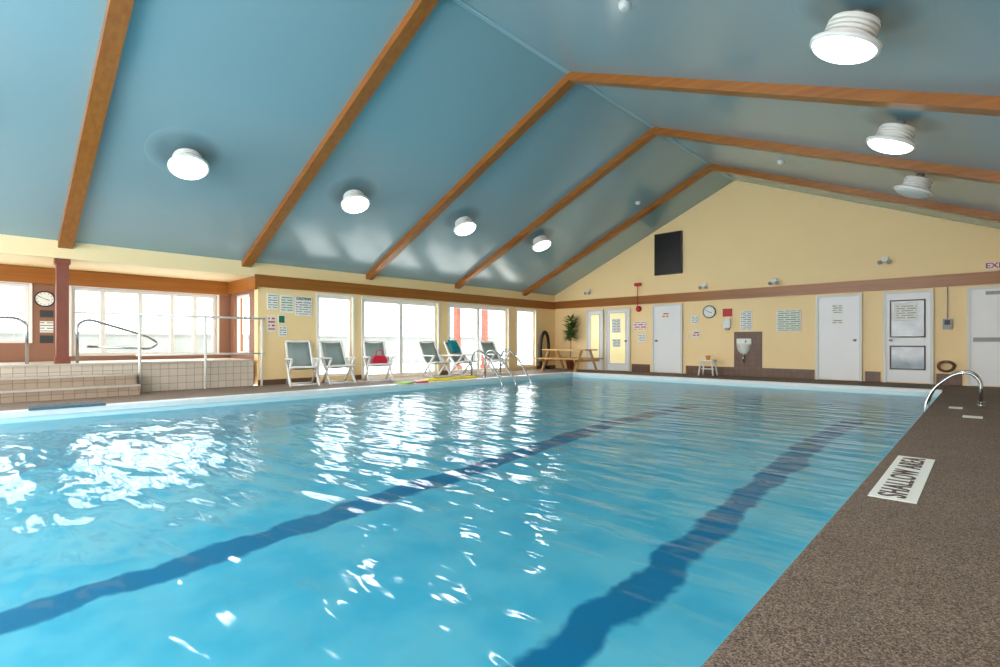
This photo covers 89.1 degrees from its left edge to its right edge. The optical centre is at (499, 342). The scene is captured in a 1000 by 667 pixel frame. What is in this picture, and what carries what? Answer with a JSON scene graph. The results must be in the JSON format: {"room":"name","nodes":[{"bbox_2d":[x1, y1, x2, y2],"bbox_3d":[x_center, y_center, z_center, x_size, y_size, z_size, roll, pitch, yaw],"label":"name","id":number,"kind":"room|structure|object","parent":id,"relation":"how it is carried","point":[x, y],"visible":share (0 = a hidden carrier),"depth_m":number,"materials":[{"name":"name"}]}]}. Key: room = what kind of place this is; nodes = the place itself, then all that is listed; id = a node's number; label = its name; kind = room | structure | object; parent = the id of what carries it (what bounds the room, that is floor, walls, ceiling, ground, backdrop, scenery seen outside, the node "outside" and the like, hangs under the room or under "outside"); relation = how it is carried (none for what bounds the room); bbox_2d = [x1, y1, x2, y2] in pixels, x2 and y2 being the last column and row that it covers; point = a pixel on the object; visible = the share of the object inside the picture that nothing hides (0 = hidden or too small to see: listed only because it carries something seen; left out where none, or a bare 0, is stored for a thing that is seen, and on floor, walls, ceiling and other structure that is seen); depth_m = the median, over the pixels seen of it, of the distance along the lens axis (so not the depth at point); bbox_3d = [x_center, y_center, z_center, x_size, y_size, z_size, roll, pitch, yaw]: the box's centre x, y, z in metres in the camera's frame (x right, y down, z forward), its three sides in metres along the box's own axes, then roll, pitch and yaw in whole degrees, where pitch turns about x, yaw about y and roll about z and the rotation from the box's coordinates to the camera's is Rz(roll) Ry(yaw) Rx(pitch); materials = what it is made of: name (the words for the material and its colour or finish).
{"room":"indoor swimming pool","nodes":[
{"label":"indoor swimming pool","id":0,"kind":"room"},
{"bbox_2d":[0,282,230,361],"bbox_3d":[-9.657,-0.300,9.551,0.200,2.500,8.480,0,0,44],"label":"wall","id":1,"kind":"structure","parent":0,"point":[9,352],"depth_m":10.14,"materials":[{"name":"brown paint"}]},
{"bbox_2d":[0,281,31,342],"bbox_3d":[-9.994,-0.600,9.140,0.160,1.200,2.320,0,0,44],"label":"window","id":2,"kind":"structure","parent":1,"relation":"in","point":[27,312],"depth_m":9.90,"materials":[{"name":"white paint"}]},
{"bbox_2d":[34,291,54,306],"bbox_3d":[-9.007,-0.870,10.050,0.050,0.310,0.310,0,0,44],"label":"wall clock","id":3,"kind":"object","parent":1,"relation":"attached to","point":[43,298],"visible":1,"depth_m":10.04,"materials":[{"name":"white plastic"}]},
{"bbox_2d":[40,321,52,331],"bbox_3d":[-8.999,-0.320,10.084,0.015,0.220,0.200,0,0,44],"label":"wall plaque","id":4,"kind":"object","parent":1,"relation":"attached to","point":[45,326],"visible":1,"depth_m":10.08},
{"bbox_2d":[40,335,52,342],"bbox_3d":[-8.999,-0.075,10.084,0.015,0.150,0.200,0,0,44],"label":"wall plaque","id":5,"kind":"object","parent":1,"relation":"attached to","point":[43,338],"visible":1,"depth_m":10.08,"materials":[{"name":"grey"}]},
{"bbox_2d":[40,310,52,316],"bbox_3d":[-8.999,-0.580,10.084,0.015,0.140,0.200,0,0,44],"label":"wall plaque","id":6,"kind":"object","parent":1,"relation":"attached to","point":[43,313],"visible":1,"depth_m":10.08,"materials":[{"name":"grey"}]},
{"bbox_2d":[0,264,231,295],"bbox_3d":[-9.556,-1.330,9.454,0.080,0.320,8.480,0,0,44],"label":"trim","id":7,"kind":"structure","parent":1,"relation":"attached to","point":[9,273],"depth_m":10.81,"materials":[{"name":"brown wood"}]},
{"bbox_2d":[69,285,218,355],"bbox_3d":[-7.850,-0.465,11.386,0.160,1.470,2.810,0,0,44],"label":"window","id":8,"kind":"structure","parent":1,"relation":"in","point":[72,289],"depth_m":11.27,"materials":[{"name":"white paint"}]},
{"bbox_2d":[0,254,247,281],"bbox_3d":[-9.042,-1.520,9.102,1.710,0.060,8.680,0,0,44],"label":"ceiling","id":9,"kind":"structure","parent":0,"point":[4,259],"depth_m":10.30,"materials":[{"name":"beige paint"}]},
{"bbox_2d":[231,290,253,358],"bbox_3d":[-6.114,-0.300,12.169,1.710,2.500,0.200,0,0,44],"label":"wall","id":10,"kind":"structure","parent":0,"point":[251,292],"depth_m":12.38,"materials":[{"name":"brown paint"}]},
{"bbox_2d":[228,274,257,293],"bbox_3d":[-6.022,-1.365,11.874,1.690,0.330,0.060,0,0,44],"label":"trim","id":11,"kind":"structure","parent":10,"relation":"attached to","point":[250,283],"depth_m":11.74,"materials":[{"name":"brown wood"}]},
{"bbox_2d":[237,294,248,354],"bbox_3d":[-6.067,-0.440,12.110,0.960,1.420,0.060,0,0,44],"label":"window","id":12,"kind":"structure","parent":10,"relation":"in","point":[245,296],"depth_m":12.12,"materials":[{"name":"white paint"}]},
{"bbox_2d":[0,234,554,384],"bbox_3d":[-4.667,-0.425,12.301,0.200,2.750,19.350,0,0,44],"label":"wall","id":13,"kind":"structure","parent":0,"point":[298,327],"depth_m":11.92,"materials":[{"name":"yellow paint"}]},
{"bbox_2d":[0,249,254,275],"bbox_3d":[-8.372,-1.520,8.268,0.050,0.060,8.400,0,0,44],"label":"trim","id":14,"kind":"structure","parent":13,"relation":"attached to","point":[1,250],"depth_m":9.52,"materials":[{"name":"brown"}]},
{"bbox_2d":[267,315,275,331],"bbox_3d":[-5.210,-0.440,11.575,0.017,0.380,0.188,0,0,44],"label":"warning sign","id":15,"kind":"object","parent":13,"relation":"attached to","point":[271,319],"visible":1,"depth_m":11.57,"materials":[{"name":"white paper"}]},
{"bbox_2d":[267,293,277,309],"bbox_3d":[-5.191,-0.950,11.596,0.017,0.360,0.244,0,0,44],"label":"poster","id":16,"kind":"object","parent":13,"relation":"attached to","point":[272,299],"visible":1,"depth_m":11.58,"materials":[{"name":"white paper"}]},
{"bbox_2d":[279,326,286,336],"bbox_3d":[-5.029,-0.270,11.766,0.017,0.240,0.188,0,0,44],"label":"poster","id":17,"kind":"object","parent":13,"relation":"attached to","point":[282,329],"visible":1,"depth_m":11.77,"materials":[{"name":"white paper"}]},
{"bbox_2d":[280,295,292,312],"bbox_3d":[-4.964,-0.910,11.834,0.017,0.400,0.300,0,0,44],"label":"poster","id":18,"kind":"object","parent":13,"relation":"attached to","point":[286,301],"visible":1,"depth_m":11.82,"materials":[{"name":"white paper"}]},
{"bbox_2d":[295,296,311,315],"bbox_3d":[-4.687,-0.880,12.121,0.020,0.460,0.422,0,0,44],"label":"poster","id":19,"kind":"object","parent":13,"relation":"attached to","point":[303,305],"visible":1,"depth_m":12.11,"materials":[{"name":"white paper"}]},
{"bbox_2d":[316,293,354,376],"bbox_3d":[-4.158,-0.195,12.777,0.160,2.050,1.038,0,0,44],"label":"window","id":20,"kind":"structure","parent":13,"relation":"in","point":[318,295],"depth_m":13.01,"materials":[{"name":"white paint"}]},
{"bbox_2d":[361,296,439,377],"bbox_3d":[-2.758,-0.150,14.243,0.160,2.140,2.615,0,0,44],"label":"window","id":21,"kind":"structure","parent":13,"relation":"in","point":[400,302],"depth_m":14.23,"materials":[{"name":"white paint"}]},
{"bbox_2d":[258,274,554,309],"bbox_3d":[-1.673,-1.395,15.249,0.060,0.270,10.830,0,0,44],"label":"trim","id":22,"kind":"structure","parent":13,"relation":"attached to","point":[269,281],"depth_m":13.76,"materials":[{"name":"brown wood"}]},
{"bbox_2d":[258,365,555,384],"bbox_3d":[-1.660,0.890,15.292,0.020,0.120,10.870,0,0,44],"label":"baseboard","id":23,"kind":"structure","parent":13,"relation":"attached to","point":[357,377],"depth_m":11.99,"materials":[{"name":"brown tile"}]},
{"bbox_2d":[448,303,509,372],"bbox_3d":[-0.672,-0.150,16.428,0.160,2.140,2.728,0,0,44],"label":"window","id":24,"kind":"structure","parent":13,"relation":"in","point":[450,305],"depth_m":16.41,"materials":[{"name":"white paint"}]},
{"bbox_2d":[516,308,536,366],"bbox_3d":[0.899,-0.195,18.075,0.160,2.050,1.085,0,0,44],"label":"window","id":25,"kind":"structure","parent":13,"relation":"in","point":[520,309],"depth_m":18.39,"materials":[{"name":"white paint"}]},
{"bbox_2d":[0,0,732,294],"bbox_3d":[-2.237,-3.265,10.119,6.730,3.109,19.550,0,0,44],"label":"ceiling","id":26,"kind":"structure","parent":0,"point":[268,80],"depth_m":8.53,"materials":[{"name":"teal paint"}]},
{"bbox_2d":[58,0,133,248],"bbox_3d":[-5.330,-3.197,6.734,6.530,3.046,0.200,0,0,44],"label":"ceiling beam","id":27,"kind":"structure","parent":26,"relation":"attached to","point":[118,12],"depth_m":6.76,"materials":[{"name":"brown wood"}]},
{"bbox_2d":[144,127,225,179],"bbox_3d":[-4.933,-2.906,8.000,1.086,0.630,1.017,0,0,-25],"label":"ceiling lamp","id":28,"kind":"object","parent":26,"relation":"attached to","point":[188,153],"visible":1,"depth_m":7.83,"materials":[{"name":"white"}]},
{"bbox_2d":[242,0,438,266],"bbox_3d":[-3.224,-3.197,8.940,6.530,3.046,0.200,0,0,44],"label":"ceiling beam","id":29,"kind":"structure","parent":26,"relation":"attached to","point":[420,10],"depth_m":8.13,"materials":[{"name":"brown wood"}]},
{"bbox_2d":[324,174,379,212],"bbox_3d":[-2.931,-2.906,10.098,1.086,0.630,1.017,0,0,-25],"label":"ceiling lamp","id":30,"kind":"object","parent":26,"relation":"attached to","point":[353,193],"visible":1,"depth_m":9.92,"materials":[{"name":"white plastic"}]},
{"bbox_2d":[440,204,483,235],"bbox_3d":[-0.915,-2.906,12.210,1.086,0.630,1.017,0,0,-25],"label":"ceiling lamp","id":31,"kind":"object","parent":26,"relation":"attached to","point":[463,219],"visible":1,"depth_m":12.03,"materials":[{"name":"white plastic"}]},
{"bbox_2d":[366,73,574,279],"bbox_3d":[-1.097,-3.197,11.168,6.530,3.046,0.200,0,0,44],"label":"ceiling beam","id":32,"kind":"structure","parent":26,"relation":"attached to","point":[564,85],"depth_m":10.44,"materials":[{"name":"brown wood"}]},
{"bbox_2d":[520,225,556,250],"bbox_3d":[1.088,-2.906,14.307,1.086,0.630,1.017,0,0,-25],"label":"ceiling lamp","id":33,"kind":"object","parent":26,"relation":"attached to","point":[540,239],"visible":0.98,"depth_m":14.14,"materials":[{"name":"white plastic"}]},
{"bbox_2d":[455,127,656,288],"bbox_3d":[1.043,-3.197,13.410,6.530,3.046,0.200,0,0,44],"label":"ceiling beam","id":34,"kind":"structure","parent":26,"relation":"attached to","point":[649,135],"depth_m":12.79,"materials":[{"name":"brown wood"}]},
{"bbox_2d":[523,164,711,295],"bbox_3d":[3.225,-3.197,15.695,6.530,3.046,0.200,0,0,44],"label":"ceiling beam","id":35,"kind":"structure","parent":26,"relation":"attached to","point":[706,170],"depth_m":15.15,"materials":[{"name":"brown wood"}]},
{"bbox_2d":[254,359,530,385],"bbox_3d":[-8.964,1.210,21.000,18.030,0.280,34.000,0,0,44],"label":"floor","id":36,"kind":"structure","parent":0,"point":[407,367],"depth_m":21.32,"materials":[{"name":"concrete"}]},
{"bbox_2d":[0,331,502,366],"bbox_3d":[-9.699,0.355,21.701,0.360,1.430,30.000,0,0,44],"label":"wall","id":37,"kind":"structure","parent":36,"relation":"on","point":[182,342],"depth_m":19.51,"materials":[{"name":"white paint"}]},
{"bbox_2d":[452,308,461,369],"bbox_3d":[-1.660,-0.230,19.695,0.280,2.600,0.280,0,0,44],"label":"porch post","id":38,"kind":"object","parent":36,"relation":"on","point":[457,311],"visible":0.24,"depth_m":19.61,"materials":[{"name":"paint"}]},
{"bbox_2d":[480,310,488,368],"bbox_3d":[-0.624,-0.230,20.780,0.280,2.600,0.280,0,0,44],"label":"porch post","id":39,"kind":"object","parent":36,"relation":"on","point":[484,313],"visible":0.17,"depth_m":20.71,"materials":[{"name":"paint"}]},
{"bbox_2d":[0,368,999,666],"bbox_3d":[0.747,1.100,7.133,14.770,0.300,19.350,0,0,44],"label":"floor","id":40,"kind":"structure","parent":0,"point":[884,582],"depth_m":2.17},
{"bbox_2d":[27,401,105,410],"bbox_3d":[-6.297,0.910,7.394,0.400,0.038,0.840,0,0,44],"label":"rubber mat","id":41,"kind":"object","parent":40,"relation":"on","point":[96,403],"visible":1,"depth_m":7.31,"materials":[{"name":"blue rubber"}]},
{"bbox_2d":[0,373,140,403],"bbox_3d":[-8.553,0.760,7.598,0.605,0.380,5.180,0,0,44],"label":"steps","id":42,"kind":"structure","parent":40,"relation":"on","point":[62,387],"depth_m":8.64,"materials":[{"name":"beige tile"}]},
{"bbox_2d":[0,358,253,391],"bbox_3d":[-8.976,0.657,8.838,1.710,0.585,8.390,0,0,44],"label":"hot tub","id":43,"kind":"object","parent":40,"relation":"on","point":[156,374],"visible":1,"depth_m":10.10,"materials":[{"name":"tile"}]},
{"bbox_2d":[0,316,28,363],"bbox_3d":[-8.589,-0.047,8.483,0.046,0.824,1.058,0,0,44],"label":"grab rail","id":44,"kind":"object","parent":43,"relation":"on","point":[1,317],"visible":0.99,"depth_m":8.82,"materials":[{"name":"silver metal"}]},
{"bbox_2d":[54,258,70,363],"bbox_3d":[-7.799,-0.565,9.049,0.210,1.860,0.210,0,0,44],"label":"pillar","id":45,"kind":"structure","parent":43,"relation":"on","point":[61,265],"depth_m":8.99,"materials":[{"name":"paint"}]},
{"bbox_2d":[76,319,157,362],"bbox_3d":[-7.344,-0.043,9.787,0.046,0.817,1.284,0,0,44],"label":"grab rail","id":46,"kind":"object","parent":43,"relation":"on","point":[84,320],"visible":0.98,"depth_m":9.65,"materials":[{"name":"silver metal"}]},
{"bbox_2d":[123,313,264,392],"bbox_3d":[-6.155,0.194,10.424,0.048,1.513,2.580,0,0,44],"label":"guard railing","id":47,"kind":"object","parent":40,"relation":"on","point":[139,315],"visible":0.95,"depth_m":10.47,"materials":[{"name":"white metal"}]},
{"bbox_2d":[284,340,320,386],"bbox_3d":[-4.494,0.452,11.504,0.670,1.037,0.902,0,0,-32],"label":"patio chair","id":48,"kind":"object","parent":40,"relation":"on","point":[299,356],"visible":0.99,"depth_m":11.65,"materials":[{"name":"white plastic"}]},
{"bbox_2d":[319,340,356,384],"bbox_3d":[-3.892,0.452,12.136,0.670,1.037,0.902,0,0,-38],"label":"patio chair","id":49,"kind":"object","parent":40,"relation":"on","point":[333,354],"visible":1,"depth_m":12.26,"materials":[{"name":"white plastic"}]},
{"bbox_2d":[362,340,394,381],"bbox_3d":[-3.119,0.452,12.940,0.670,1.037,0.902,0,0,-26],"label":"patio chair","id":50,"kind":"object","parent":40,"relation":"on","point":[370,347],"visible":0.96,"depth_m":13.08,"materials":[{"name":"white plastic"}]},
{"bbox_2d":[371,350,387,363],"bbox_3d":[-3.034,0.356,12.781,0.374,0.358,0.180,0,0,-26],"label":"handbag","id":51,"kind":"object","parent":50,"relation":"on","point":[376,359],"visible":0.92,"depth_m":12.71,"materials":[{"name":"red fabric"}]},
{"bbox_2d":[418,341,452,377],"bbox_3d":[-1.838,0.452,14.289,0.670,1.037,0.902,0,0,-41],"label":"patio chair","id":52,"kind":"object","parent":40,"relation":"on","point":[429,351],"visible":0.99,"depth_m":14.38,"materials":[{"name":"white plastic"}]},
{"bbox_2d":[428,376,476,380],"bbox_3d":[-1.167,0.890,12.797,0.121,0.070,1.510,0,0,45],"label":"noodle","id":53,"kind":"object","parent":40,"relation":"on","point":[460,377],"visible":1,"depth_m":12.70,"materials":[{"name":"yellow plastic"}]},
{"bbox_2d":[444,341,477,375],"bbox_3d":[-1.168,0.452,14.991,0.902,1.037,0.670,0,0,42],"label":"patio chair","id":54,"kind":"object","parent":40,"relation":"on","point":[458,357],"visible":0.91,"depth_m":14.98,"materials":[{"name":"white plastic"}]},
{"bbox_2d":[447,340,460,351],"bbox_3d":[-1.391,0.085,15.220,0.294,0.380,0.346,0,0,42],"label":"towel","id":55,"kind":"object","parent":54,"relation":"on","point":[453,344],"visible":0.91,"depth_m":15.18,"materials":[{"name":"teal fabric"}]},
{"bbox_2d":[0,372,942,666],"bbox_3d":[-0.484,1.490,6.974,9.148,1.120,17.480,0,0,44],"label":"swimming pool","id":56,"kind":"object","parent":40,"relation":"in","point":[565,519],"visible":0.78,"depth_m":4.77,"materials":[{"name":"liquid"}]},
{"bbox_2d":[471,350,503,394],"bbox_3d":[-0.350,0.759,13.288,1.264,1.146,0.120,0,0,44],"label":"pool handrail","id":57,"kind":"object","parent":40,"relation":"attached to","point":[475,351],"visible":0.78,"depth_m":13.29,"materials":[{"name":"silver metal"}]},
{"bbox_2d":[479,341,510,373],"bbox_3d":[-0.182,0.452,16.022,0.670,1.037,0.902,0,0,-36],"label":"patio chair","id":58,"kind":"object","parent":40,"relation":"on","point":[485,346],"visible":0.81,"depth_m":16.14,"materials":[{"name":"white plastic"}]},
{"bbox_2d":[484,350,517,392],"bbox_3d":[0.003,0.759,13.657,1.264,1.146,0.120,0,0,44],"label":"pool handrail","id":59,"kind":"object","parent":40,"relation":"attached to","point":[488,351],"visible":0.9,"depth_m":13.64,"materials":[{"name":"silver metal"}]},
{"bbox_2d":[499,350,531,385],"bbox_3d":[0.424,0.759,14.098,1.264,1.146,0.120,0,0,44],"label":"pool handrail","id":60,"kind":"object","parent":40,"relation":"attached to","point":[503,351],"visible":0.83,"depth_m":14.11,"materials":[{"name":"silver metal"}]},
{"bbox_2d":[539,330,549,368],"bbox_3d":[1.623,0.245,18.551,0.572,1.410,0.262,0,0,-30],"label":"hose","id":61,"kind":"object","parent":40,"relation":"on","point":[544,332],"visible":0.8,"depth_m":18.42,"materials":[{"name":"black plastic"}]},
{"bbox_2d":[535,349,603,371],"bbox_3d":[2.357,0.580,17.313,1.800,0.740,1.500,0,0,44],"label":"picnic table","id":62,"kind":"object","parent":40,"relation":"on","point":[579,358],"visible":0.97,"depth_m":17.10,"materials":[{"name":"brown wood"}]},
{"bbox_2d":[562,314,578,368],"bbox_3d":[2.511,-0.069,18.355,0.822,2.038,0.519,0,0,44],"label":"potted plant","id":63,"kind":"object","parent":40,"relation":"on","point":[570,363],"visible":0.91,"depth_m":18.28,"materials":[{"name":"green plant"}]},
{"bbox_2d":[698,360,717,375],"bbox_3d":[6.060,0.722,14.815,0.464,0.463,0.364,0,0,44],"label":"step stool","id":64,"kind":"object","parent":40,"relation":"on","point":[703,368],"visible":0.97,"depth_m":14.77,"materials":[{"name":"white plastic"}]},
{"bbox_2d":[868,455,934,503],"bbox_3d":[2.907,0.946,3.639,0.236,0.008,1.550,0,0,44],"label":"sign","id":65,"kind":"object","parent":40,"relation":"on","point":[905,479],"visible":1,"depth_m":3.50,"materials":[{"name":"white paint"}]},
{"bbox_2d":[922,370,985,413],"bbox_3d":[7.230,0.890,8.098,0.740,0.902,0.600,0,0,44],"label":"pool ladder","id":66,"kind":"object","parent":40,"relation":"attached to","point":[976,376],"visible":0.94,"depth_m":7.96,"materials":[{"name":"silver metal"}]},
{"bbox_2d":[461,0,999,228],"bbox_3d":[3.250,-3.019,4.881,8.440,3.603,19.550,0,0,44],"label":"ceiling","id":67,"kind":"structure","parent":0,"point":[760,41],"depth_m":6.64,"materials":[{"name":"teal paint"}]},
{"bbox_2d":[452,0,735,180],"bbox_3d":[0.128,-4.707,7.723,0.080,0.026,19.350,0,0,44],"label":"trim","id":68,"kind":"structure","parent":67,"relation":"attached to","point":[461,3],"depth_m":8.51,"materials":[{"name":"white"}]},
{"bbox_2d":[618,0,630,11],"bbox_3d":[1.370,-3.702,5.577,0.140,0.080,0.140,0,0,44],"label":"smoke detector","id":69,"kind":"object","parent":67,"relation":"attached to","point":[623,5],"visible":0.98,"depth_m":5.54,"materials":[{"name":"white plastic"}]},
{"bbox_2d":[569,72,999,115],"bbox_3d":[4.244,-2.940,6.068,8.240,3.560,0.200,0,0,44],"label":"ceiling beam","id":70,"kind":"structure","parent":67,"relation":"attached to","point":[911,100],"depth_m":6.31,"materials":[{"name":"brown wood"}]},
{"bbox_2d":[653,127,999,183],"bbox_3d":[6.385,-2.940,8.310,8.240,3.560,0.200,0,0,44],"label":"ceiling beam","id":71,"kind":"structure","parent":67,"relation":"attached to","point":[980,175],"depth_m":8.68,"materials":[{"name":"brown wood"}]},
{"bbox_2d":[710,164,999,221],"bbox_3d":[8.567,-2.940,10.596,8.240,3.560,0.200,0,0,44],"label":"ceiling beam","id":72,"kind":"structure","parent":67,"relation":"attached to","point":[953,209],"depth_m":11.05,"materials":[{"name":"brown wood"}]},
{"bbox_2d":[792,0,936,63],"bbox_3d":[3.112,-2.774,4.397,1.019,0.616,1.097,0,0,33],"label":"ceiling lamp","id":73,"kind":"object","parent":67,"relation":"attached to","point":[851,30],"visible":1,"depth_m":4.33,"materials":[{"name":"white plastic"}]},
{"bbox_2d":[853,107,953,153],"bbox_3d":[5.198,-2.774,6.582,1.019,0.616,1.097,0,0,33],"label":"ceiling lamp","id":74,"kind":"object","parent":67,"relation":"attached to","point":[897,128],"visible":0.99,"depth_m":6.49,"materials":[{"name":"white plastic"}]},
{"bbox_2d":[884,168,960,198],"bbox_3d":[7.166,-2.774,8.643,1.019,0.616,1.097,0,0,33],"label":"ceiling lamp","id":75,"kind":"object","parent":67,"relation":"attached to","point":[913,185],"visible":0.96,"depth_m":8.59,"materials":[{"name":"white plastic"}]},
{"bbox_2d":[555,180,999,386],"bbox_3d":[7.497,-1.775,14.203,15.170,6.050,0.200,0,0,44],"label":"wall","id":76,"kind":"structure","parent":0,"point":[744,235],"depth_m":13.91,"materials":[{"name":"yellow paint"}]},
{"bbox_2d":[586,309,603,369],"bbox_3d":[3.364,-0.110,17.955,0.705,2.120,0.080,0,0,44],"label":"door","id":77,"kind":"structure","parent":76,"relation":"in","point":[594,319],"depth_m":17.93,"materials":[{"name":"paint"}]},
{"bbox_2d":[605,308,630,370],"bbox_3d":[4.001,-0.110,17.312,0.944,2.120,0.130,0,0,44],"label":"door","id":78,"kind":"structure","parent":76,"relation":"in","point":[616,358],"depth_m":17.27,"materials":[{"name":"paint"}]},
{"bbox_2d":[612,318,620,332],"bbox_3d":[3.970,-0.589,17.350,0.348,0.491,0.006,0,0,44],"label":"poster","id":79,"kind":"object","parent":78,"relation":"attached to","point":[616,323],"visible":1,"depth_m":17.34,"materials":[{"name":"white paper"}]},
{"bbox_2d":[612,339,620,346],"bbox_3d":[3.977,0.000,17.343,0.328,0.294,0.006,0,0,44],"label":"poster","id":80,"kind":"object","parent":78,"relation":"attached to","point":[615,342],"visible":1,"depth_m":17.34,"materials":[{"name":"white paper"}]},
{"bbox_2d":[634,283,641,311],"bbox_3d":[4.556,-1.505,16.782,0.200,0.950,0.130,0,0,44],"label":"fire alarm","id":81,"kind":"object","parent":76,"relation":"attached to","point":[638,308],"visible":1,"depth_m":16.75,"materials":[{"name":"red"}]},
{"bbox_2d":[633,321,646,329],"bbox_3d":[4.627,-0.566,16.793,0.482,0.293,0.017,0,0,44],"label":"poster","id":82,"kind":"object","parent":76,"relation":"attached to","point":[640,325],"visible":1,"depth_m":16.77,"materials":[{"name":"white paper"}]},
{"bbox_2d":[652,303,682,373],"bbox_3d":[5.283,-0.140,16.089,1.009,2.180,0.130,0,0,44],"label":"door","id":83,"kind":"structure","parent":76,"relation":"in","point":[667,334],"depth_m":16.07,"materials":[{"name":"paint"}]},
{"bbox_2d":[654,230,682,275],"bbox_3d":[5.321,-2.829,16.070,0.900,1.320,0.105,0,0,44],"label":"display panel","id":84,"kind":"object","parent":76,"relation":"attached to","point":[668,247],"visible":1,"depth_m":16.01,"materials":[{"name":"grey"}]},
{"bbox_2d":[703,306,715,317],"bbox_3d":[6.264,-0.931,15.207,0.380,0.380,0.050,0,0,44],"label":"wall clock","id":85,"kind":"object","parent":76,"relation":"attached to","point":[708,311],"visible":1,"depth_m":15.19,"materials":[{"name":"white plastic"}]},
{"bbox_2d":[723,318,730,329],"bbox_3d":[6.624,-0.550,14.815,0.200,0.340,0.120,0,0,44],"label":"soap dispenser","id":86,"kind":"object","parent":76,"relation":"attached to","point":[726,321],"visible":1,"depth_m":14.77,"materials":[{"name":"white plastic"}]},
{"bbox_2d":[723,308,731,316],"bbox_3d":[6.653,-0.889,14.860,0.264,0.230,0.015,0,0,44],"label":"warning sign","id":87,"kind":"object","parent":76,"relation":"attached to","point":[726,312],"visible":1,"depth_m":14.85,"materials":[{"name":"red plastic"}]},
{"bbox_2d":[736,338,751,362],"bbox_3d":[6.912,0.219,14.449,0.400,0.698,0.229,0,0,44],"label":"fountain","id":88,"kind":"object","parent":76,"relation":"attached to","point":[744,345],"visible":1,"depth_m":14.41,"materials":[{"name":"white ceramic"}]},
{"bbox_2d":[736,344,751,354],"bbox_3d":[6.909,0.175,14.446,0.400,0.310,0.220,0,0,44],"label":"sink","id":89,"kind":"object","parent":88,"relation":"on","point":[744,349],"depth_m":14.38,"materials":[{"name":"white ceramic"}]},
{"bbox_2d":[740,310,751,329],"bbox_3d":[7.027,-0.643,14.502,0.319,0.562,0.017,0,0,44],"label":"poster","id":90,"kind":"object","parent":76,"relation":"attached to","point":[745,316],"visible":1,"depth_m":14.49,"materials":[{"name":"white paper"}]},
{"bbox_2d":[734,332,761,367],"bbox_3d":[7.059,0.190,14.469,0.750,1.020,0.020,0,0,44],"label":"trim","id":91,"kind":"structure","parent":76,"relation":"attached to","point":[753,359],"depth_m":14.39,"materials":[{"name":"brown tile"}]},
{"bbox_2d":[555,271,999,308],"bbox_3d":[7.407,-1.415,14.109,14.770,0.270,0.060,0,0,44],"label":"trim","id":92,"kind":"structure","parent":76,"relation":"attached to","point":[991,277],"depth_m":13.37,"materials":[{"name":"brown wood"}]},
{"bbox_2d":[776,309,800,331],"bbox_3d":[7.809,-0.605,13.745,0.591,0.586,0.032,0,0,44],"label":"notice board","id":93,"kind":"object","parent":76,"relation":"attached to","point":[786,320],"visible":1,"depth_m":13.73,"materials":[{"name":"white paper"}]},
{"bbox_2d":[632,364,961,385],"bbox_3d":[7.368,0.825,14.167,8.171,0.250,0.030,0,0,44],"label":"baseboard","id":94,"kind":"structure","parent":76,"relation":"attached to","point":[870,376],"depth_m":14.05,"materials":[{"name":"brown tile"}]},
{"bbox_2d":[815,293,862,380],"bbox_3d":[8.602,-0.140,12.920,0.999,2.180,0.130,0,0,44],"label":"door","id":95,"kind":"structure","parent":76,"relation":"in","point":[838,348],"depth_m":12.90,"materials":[{"name":"paint"}]},
{"bbox_2d":[831,303,842,314],"bbox_3d":[8.590,-0.863,12.944,0.254,0.281,0.012,0,0,44],"label":"poster","id":96,"kind":"object","parent":95,"relation":"attached to","point":[836,309],"visible":1,"depth_m":12.94,"materials":[{"name":"white paper"}]},
{"bbox_2d":[831,318,842,324],"bbox_3d":[8.590,-0.544,12.944,0.254,0.169,0.012,0,0,44],"label":"poster","id":97,"kind":"object","parent":95,"relation":"attached to","point":[834,321],"visible":1,"depth_m":12.94,"materials":[{"name":"white paper"}]},
{"bbox_2d":[877,256,890,264],"bbox_3d":[9.273,-1.988,12.249,0.274,0.191,0.175,0,0,44],"label":"emergency light","id":98,"kind":"object","parent":76,"relation":"attached to","point":[883,259],"visible":1,"depth_m":12.24,"materials":[{"name":"white plastic"}]},
{"bbox_2d":[883,289,933,383],"bbox_3d":[9.600,-0.140,11.967,0.934,2.180,0.130,0,0,44],"label":"door","id":99,"kind":"structure","parent":76,"relation":"in","point":[908,346],"depth_m":11.95,"materials":[{"name":"paint"}]},
{"bbox_2d":[895,303,916,320],"bbox_3d":[9.583,-0.733,11.992,0.410,0.408,0.006,0,0,44],"label":"poster","id":100,"kind":"object","parent":99,"relation":"attached to","point":[903,311],"visible":1,"depth_m":12.00,"materials":[{"name":"white paper"}]},
{"bbox_2d":[937,360,956,371],"bbox_3d":[10.082,0.527,11.472,0.342,0.274,0.180,0,0,44],"label":"coil","id":101,"kind":"object","parent":76,"relation":"attached to","point":[953,364],"visible":1,"depth_m":11.42,"materials":[{"name":"brown"}]},
{"bbox_2d":[943,287,951,328],"bbox_3d":[10.127,-0.790,11.497,0.160,0.960,0.082,0,0,44],"label":"control box","id":102,"kind":"object","parent":76,"relation":"attached to","point":[947,323],"visible":1,"depth_m":11.49,"materials":[{"name":"grey metal"}]},
{"bbox_2d":[967,286,999,385],"bbox_3d":[10.992,-0.140,10.638,1.789,2.180,0.130,0,0,44],"label":"door","id":103,"kind":"structure","parent":76,"relation":"in","point":[983,303],"depth_m":11.07,"materials":[{"name":"paint"}]},
{"bbox_2d":[985,261,999,269],"bbox_3d":[10.707,-1.670,10.956,0.360,0.170,0.064,0,0,44],"label":"exit sign","id":104,"kind":"object","parent":76,"relation":"attached to","point":[988,265],"visible":1,"depth_m":10.98,"materials":[{"name":"white plastic"}]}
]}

